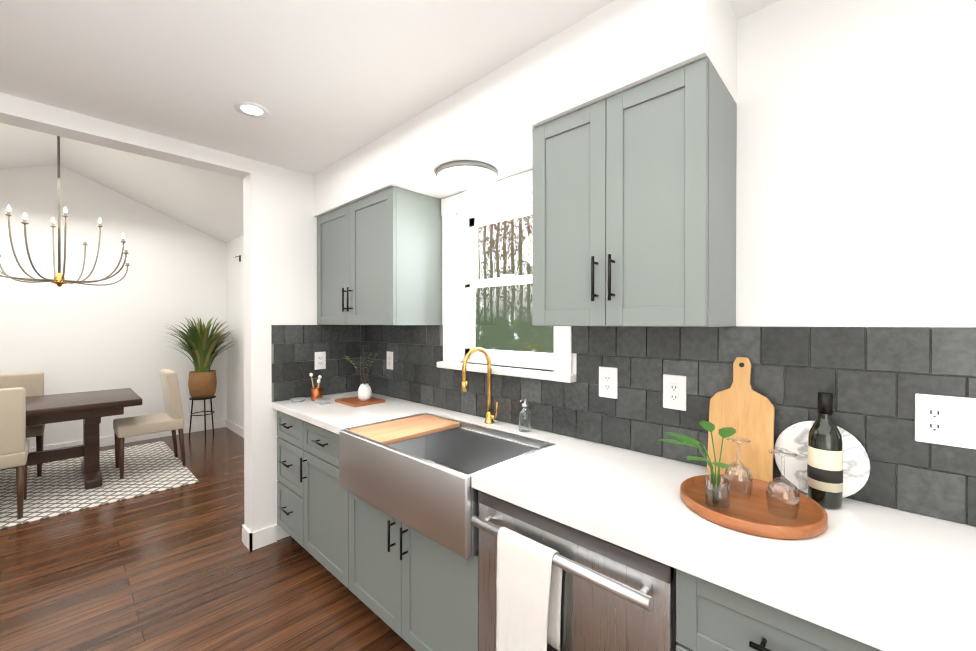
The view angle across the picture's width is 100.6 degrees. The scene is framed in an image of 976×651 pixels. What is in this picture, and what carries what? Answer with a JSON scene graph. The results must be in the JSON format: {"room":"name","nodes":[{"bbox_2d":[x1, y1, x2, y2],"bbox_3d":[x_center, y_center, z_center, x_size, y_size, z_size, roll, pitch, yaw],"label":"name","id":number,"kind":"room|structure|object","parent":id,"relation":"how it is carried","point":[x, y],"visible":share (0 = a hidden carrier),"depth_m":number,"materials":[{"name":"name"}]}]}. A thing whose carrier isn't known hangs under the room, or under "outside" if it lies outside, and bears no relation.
{"room":"kitchen","nodes":[
{"label":"kitchen","id":0,"kind":"room"},
{"bbox_2d":[0,164,226,447],"bbox_3d":[-5.172,-0.246,4.212,0.150,3.350,4.200,0,0,43],"label":"wall","id":1,"kind":"structure","parent":0,"point":[71,338],"depth_m":4.77,"materials":[{"name":"white paint"}]},
{"bbox_2d":[29,419,224,452],"bbox_3d":[-5.113,1.375,4.164,0.014,0.110,4.200,0,0,43],"label":"baseboard","id":2,"kind":"structure","parent":1,"relation":"attached to","point":[109,440],"depth_m":5.04,"materials":[{"name":"white"}]},
{"bbox_2d":[0,123,243,242],"bbox_3d":[-3.827,-1.320,2.937,3.550,1.136,4.200,0,0,43],"label":"vault","id":3,"kind":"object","parent":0,"point":[210,203],"visible":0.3,"depth_m":4.21,"materials":[{"name":"white paint"}]},
{"bbox_2d":[0,136,129,286],"bbox_3d":[-3.695,-1.062,3.463,0.954,1.459,0.928,0,0,-40],"label":"dining chandelier","id":4,"kind":"object","parent":3,"relation":"hanging from","point":[58,280],"visible":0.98,"depth_m":3.48,"materials":[{"name":"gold metal"}]},
{"bbox_2d":[0,93,360,539],"bbox_3d":[-2.482,-0.233,1.672,0.150,3.350,4.200,0,0,43],"label":"wall","id":5,"kind":"structure","parent":0,"point":[280,253],"depth_m":2.64,"materials":[{"name":"white paint"}]},
{"bbox_2d":[241,524,276,544],"bbox_3d":[-1.372,1.381,2.961,0.034,0.110,0.754,0,0,43],"label":"baseboard","id":6,"kind":"structure","parent":5,"relation":"attached to","point":[251,541],"depth_m":2.64,"materials":[{"name":"white"}]},
{"bbox_2d":[271,325,360,401],"bbox_3d":[-1.208,0.251,2.906,0.013,0.510,0.640,0,0,43],"label":"backsplash","id":7,"kind":"structure","parent":5,"relation":"attached to","point":[294,348],"depth_m":2.86,"materials":[{"name":"grey tile"}]},
{"bbox_2d":[315,352,325,369],"bbox_3d":[-1.200,0.251,2.899,0.008,0.125,0.080,0,0,43],"label":"electrical outlet plate","id":8,"kind":"object","parent":7,"relation":"attached to","point":[320,360],"visible":1,"depth_m":2.90,"materials":[{"name":"white plastic"}]},
{"bbox_2d":[0,427,414,650],"bbox_3d":[-1.955,1.494,1.183,9.000,0.100,4.500,0,0,43],"label":"floor","id":9,"kind":"structure","parent":0,"point":[182,568],"depth_m":2.27,"materials":[{"name":"brown wood"}]},
{"bbox_2d":[0,441,198,528],"bbox_3d":[-4.238,1.428,3.345,1.850,0.012,2.710,0,0,43],"label":"dining rug","id":10,"kind":"object","parent":9,"relation":"on","point":[56,488],"visible":0.95,"depth_m":3.66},
{"bbox_2d":[0,387,28,518],"bbox_3d":[-3.771,0.944,3.005,0.514,0.958,0.470,0,0,43],"label":"dining chair","id":11,"kind":"object","parent":10,"relation":"on","point":[14,446],"visible":1,"depth_m":2.98,"materials":[{"name":"beige fabric"}]},
{"bbox_2d":[0,371,44,476],"bbox_3d":[-4.525,0.940,3.813,0.514,0.958,0.470,0,0,43],"label":"dining chair","id":12,"kind":"object","parent":10,"relation":"on","point":[32,383],"visible":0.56,"depth_m":3.92,"materials":[{"name":"beige fabric"}]},
{"bbox_2d":[0,388,141,489],"bbox_3d":[-4.181,1.048,3.324,0.920,0.748,1.960,0,0,43],"label":"dining table","id":13,"kind":"object","parent":10,"relation":"on","point":[90,408],"visible":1,"depth_m":3.62,"materials":[{"name":"brown wood"}]},
{"bbox_2d":[113,369,185,478],"bbox_3d":[-3.384,0.938,4.051,0.470,0.958,0.514,0,0,43],"label":"chair","id":14,"kind":"object","parent":10,"relation":"on","point":[171,419],"visible":1,"depth_m":4.01,"materials":[{"name":"beige fabric"}]},
{"bbox_2d":[164,316,233,439],"bbox_3d":[-3.649,0.652,5.050,0.881,1.547,0.855,0,0,43],"label":"potted plant","id":15,"kind":"object","parent":9,"relation":"on","point":[201,347],"visible":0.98,"depth_m":5.06,"materials":[{"name":"green plant"}]},
{"bbox_2d":[277,410,304,546],"bbox_3d":[-1.055,0.992,2.765,0.426,0.890,0.654,0,0,43],"label":"base cabinet","id":16,"kind":"object","parent":9,"relation":"on","point":[290,501],"visible":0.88,"depth_m":2.55,"materials":[{"name":"grey paint"}]},
{"bbox_2d":[300,421,348,587],"bbox_3d":[-0.702,0.993,2.431,0.545,0.890,0.654,0,0,43],"label":"base cabinet","id":17,"kind":"object","parent":9,"relation":"on","point":[326,520],"visible":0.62,"depth_m":2.22,"materials":[{"name":"grey paint"}]},
{"bbox_2d":[349,492,478,650],"bbox_3d":[-0.169,1.118,1.929,0.920,0.645,0.654,0,0,43],"label":"base cabinet","id":18,"kind":"object","parent":9,"relation":"on","point":[415,590],"visible":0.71,"depth_m":1.67,"materials":[{"name":"grey paint"}]},
{"bbox_2d":[471,491,676,650],"bbox_3d":[0.384,1.001,1.371,0.642,0.885,0.706,0,0,43],"label":"stainless steel dishwasher","id":19,"kind":"object","parent":9,"relation":"on","point":[547,584],"visible":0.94,"depth_m":1.13,"materials":[{"name":"grey metal"}]},
{"bbox_2d":[496,527,561,650],"bbox_3d":[0.116,0.865,1.188,0.199,0.483,0.073,0,0,43],"label":"towel","id":20,"kind":"object","parent":19,"relation":"hanging from","point":[529,577],"depth_m":1.16,"materials":[{"name":"white fabric"}]},
{"bbox_2d":[676,569,881,650],"bbox_3d":[0.804,1.000,1.010,0.455,0.890,0.654,0,0,43],"label":"base cabinet","id":21,"kind":"object","parent":9,"relation":"on","point":[710,616],"visible":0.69,"depth_m":0.87,"materials":[{"name":"grey paint"}]},
{"bbox_3d":[1.298,1.002,0.544,0.896,0.890,0.654,0,0,43],"label":"base cabinet","id":22,"kind":"object","parent":9,"relation":"on","visible":0},
{"bbox_2d":[272,391,975,650],"bbox_3d":[0.391,0.533,1.402,4.396,0.040,0.647,0,0,43],"label":"countertop","id":23,"kind":"structure","parent":22,"relation":"on","point":[882,578],"depth_m":0.97,"materials":[{"name":"white stone"}]},
{"bbox_2d":[290,397,304,401],"bbox_3d":[-1.270,0.497,2.705,0.096,0.018,0.096,0,0,43],"label":"soap dish","id":24,"kind":"object","parent":23,"relation":"on","point":[299,399],"visible":1,"depth_m":2.71,"materials":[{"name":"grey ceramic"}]},
{"bbox_2d":[309,373,322,400],"bbox_3d":[-1.156,0.411,2.734,0.080,0.190,0.076,0,0,43],"label":"utensil cup","id":25,"kind":"object","parent":23,"relation":"on","point":[316,392],"visible":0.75,"depth_m":2.71,"materials":[{"name":"brown metal"}]},
{"bbox_2d":[315,398,330,404],"bbox_3d":[-1.077,0.493,2.639,0.090,0.028,0.070,0,0,43],"label":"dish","id":26,"kind":"object","parent":23,"relation":"on","point":[320,401],"visible":1,"depth_m":2.62,"materials":[{"name":"grey ceramic"}]},
{"bbox_2d":[335,396,384,406],"bbox_3d":[-0.845,0.498,2.674,0.260,0.018,0.220,0,0,43],"label":"board","id":27,"kind":"object","parent":23,"relation":"on","point":[355,401],"visible":0.79,"depth_m":2.62,"materials":[{"name":"brown wood"}]},
{"bbox_2d":[344,345,378,400],"bbox_3d":[-0.835,0.307,2.644,0.190,0.363,0.214,0,0,43],"label":"vase","id":28,"kind":"object","parent":27,"relation":"on","point":[364,392],"visible":1,"depth_m":2.63,"materials":[{"name":"white ceramic"}]},
{"bbox_2d":[339,412,554,558],"bbox_3d":[-0.219,0.652,1.874,0.906,0.278,0.537,0,0,43],"label":"farmhouse sink","id":29,"kind":"object","parent":23,"relation":"in","point":[417,472],"visible":0.88,"depth_m":1.78,"materials":[{"name":"silver metal"}]},
{"bbox_2d":[462,347,497,423],"bbox_3d":[-0.035,0.310,2.044,0.096,0.401,0.221,0,0,43],"label":"brass faucet","id":30,"kind":"object","parent":23,"relation":"on","point":[490,416],"visible":1,"depth_m":2.10,"materials":[{"name":"gold metal"}]},
{"bbox_2d":[519,399,531,431],"bbox_3d":[0.177,0.432,1.958,0.063,0.156,0.071,0,0,43],"label":"glass soap dispenser","id":31,"kind":"object","parent":23,"relation":"on","point":[524,404],"visible":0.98,"depth_m":1.95,"materials":[{"name":"clear glass"}]},
{"bbox_2d":[707,357,774,481],"bbox_3d":[0.840,0.310,1.348,0.185,0.406,0.074,0,0,43],"label":"paddle cutting board","id":32,"kind":"object","parent":23,"relation":"on","point":[742,407],"visible":0.83,"depth_m":1.34,"materials":[{"name":"brown wood"}]},
{"bbox_2d":[680,474,827,539],"bbox_3d":[0.731,0.497,1.139,0.344,0.033,0.344,0,0,43],"label":"wood tray","id":33,"kind":"object","parent":23,"relation":"on","point":[753,515],"visible":0.79,"depth_m":1.09,"materials":[{"name":"brown wood"}]},
{"bbox_2d":[659,420,735,510],"bbox_3d":[0.615,0.400,1.173,0.198,0.206,0.279,0,0,43],"label":"plant","id":34,"kind":"object","parent":33,"relation":"on","point":[723,432],"visible":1,"depth_m":1.13,"materials":[{"name":"green plant"}]},
{"bbox_2d":[724,436,752,498],"bbox_3d":[0.743,0.421,1.202,0.073,0.165,0.074,0,0,43],"label":"stemmed glass","id":35,"kind":"object","parent":33,"relation":"on","point":[750,481],"visible":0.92,"depth_m":1.20,"materials":[{"name":"clear glass"}]},
{"bbox_2d":[766,449,799,519],"bbox_3d":[0.786,0.421,1.080,0.073,0.165,0.074,0,0,43],"label":"stemmed glass","id":36,"kind":"object","parent":33,"relation":"on","point":[796,494],"visible":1,"depth_m":1.08,"materials":[{"name":"clear glass"}]},
{"bbox_2d":[774,412,869,497],"bbox_3d":[0.998,0.384,1.220,0.224,0.259,0.047,0,0,43],"label":"marble board","id":37,"kind":"object","parent":23,"relation":"on","point":[856,461],"visible":0.54,"depth_m":1.24,"materials":[{"name":"white stone"}]},
{"bbox_2d":[807,392,842,508],"bbox_3d":[0.967,0.354,1.162,0.079,0.320,0.079,0,0,43],"label":"wine bottle","id":38,"kind":"object","parent":23,"relation":"on","point":[825,467],"visible":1,"depth_m":1.14,"materials":[{"name":"black glass"}]},
{"bbox_2d":[0,0,779,175],"bbox_3d":[-0.610,-1.099,-0.100,5.000,0.100,4.200,0,0,43],"label":"ceiling","id":39,"kind":"structure","parent":0,"point":[326,83],"depth_m":1.61,"materials":[{"name":"white paint"}]},
{"bbox_2d":[234,101,268,117],"bbox_3d":[-1.158,-1.056,1.986,0.150,0.006,0.150,0,0,43],"label":"recessed light","id":40,"kind":"object","parent":39,"relation":"in","point":[251,109],"visible":1,"depth_m":1.98,"materials":[{"name":"white"}]},
{"bbox_2d":[313,0,736,216],"bbox_3d":[-0.189,-0.915,2.138,2.540,0.290,0.370,0,0,43],"label":"soffit bulkhead","id":41,"kind":"object","parent":39,"relation":"attached to","point":[494,118],"visible":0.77,"depth_m":1.54,"materials":[{"name":"white paint"}]},
{"bbox_2d":[436,160,497,188],"bbox_3d":[-0.105,-0.746,2.039,0.310,0.048,0.310,0,0,43],"label":"flush-mount light","id":42,"kind":"object","parent":41,"relation":"attached to","point":[464,174],"visible":1,"depth_m":1.96,"materials":[{"name":"white glass"}]},
{"bbox_2d":[226,0,975,526],"bbox_3d":[-0.462,-0.238,2.756,9.000,3.350,0.150,0,0,43],"label":"wall","id":43,"kind":"structure","parent":0,"point":[856,170],"depth_m":1.20,"materials":[{"name":"white paint"}]},
{"bbox_2d":[225,419,243,437],"bbox_3d":[-2.379,1.373,4.462,3.520,0.110,0.014,0,0,43],"label":"baseboard","id":44,"kind":"structure","parent":43,"relation":"attached to","point":[230,425],"depth_m":5.39,"materials":[{"name":"white"}]},
{"bbox_2d":[317,186,441,324],"bbox_3d":[-0.766,-0.387,2.671,0.966,0.768,0.384,0,0,43],"label":"upper cabinet","id":45,"kind":"object","parent":43,"relation":"attached to","point":[379,258],"visible":1,"depth_m":2.40,"materials":[{"name":"grey paint"}]},
{"bbox_2d":[437,170,575,382],"bbox_3d":[0.098,-0.253,2.190,0.930,1.015,0.205,0,0,43],"label":"kitchen window","id":46,"kind":"structure","parent":43,"relation":"in","point":[466,214],"depth_m":2.32,"materials":[{"name":"white"}]},
{"bbox_2d":[532,58,736,326],"bbox_3d":[0.502,-0.381,1.474,0.620,0.768,0.384,0,0,43],"label":"upper cabinet","id":47,"kind":"object","parent":43,"relation":"attached to","point":[633,206],"visible":1,"depth_m":1.30,"materials":[{"name":"grey paint"}]},
{"bbox_2d":[361,325,975,525],"bbox_3d":[0.610,0.257,1.635,4.400,0.510,0.013,0,0,43],"label":"backsplash","id":48,"kind":"structure","parent":43,"relation":"attached to","point":[874,380],"depth_m":1.38,"materials":[{"name":"grey tile"}]},
{"bbox_2d":[387,351,392,369],"bbox_3d":[-0.692,0.246,2.850,0.080,0.125,0.008,0,0,43],"label":"electrical outlet plate","id":49,"kind":"object","parent":48,"relation":"attached to","point":[389,360],"visible":1,"depth_m":2.84,"materials":[{"name":"white plastic"}]},
{"bbox_2d":[599,366,617,398],"bbox_3d":[0.508,0.242,1.717,0.085,0.130,0.008,0,0,43],"label":"electrical outlet plate","id":50,"kind":"object","parent":48,"relation":"attached to","point":[608,382],"visible":1,"depth_m":1.71,"materials":[{"name":"white plastic"}]},
{"bbox_2d":[663,374,685,410],"bbox_3d":[0.705,0.253,1.532,0.085,0.130,0.008,0,0,43],"label":"electrical outlet plate","id":51,"kind":"object","parent":48,"relation":"attached to","point":[674,391],"visible":1,"depth_m":1.53,"materials":[{"name":"white plastic"}]},
{"bbox_2d":[915,393,975,448],"bbox_3d":[1.210,0.250,1.054,0.135,0.130,0.009,0,0,43],"label":"electrical outlet plate","id":52,"kind":"object","parent":48,"relation":"attached to","point":[945,420],"visible":1,"depth_m":1.06,"materials":[{"name":"white plastic"}]},
{"label":"outside","id":53,"kind":"structure","parent":0,"visible":0},
{"bbox_2d":[475,215,553,352],"bbox_3d":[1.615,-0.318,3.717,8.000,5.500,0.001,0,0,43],"label":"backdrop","id":54,"kind":"structure","parent":53,"point":[522,292],"depth_m":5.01,"materials":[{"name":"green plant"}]}
]}

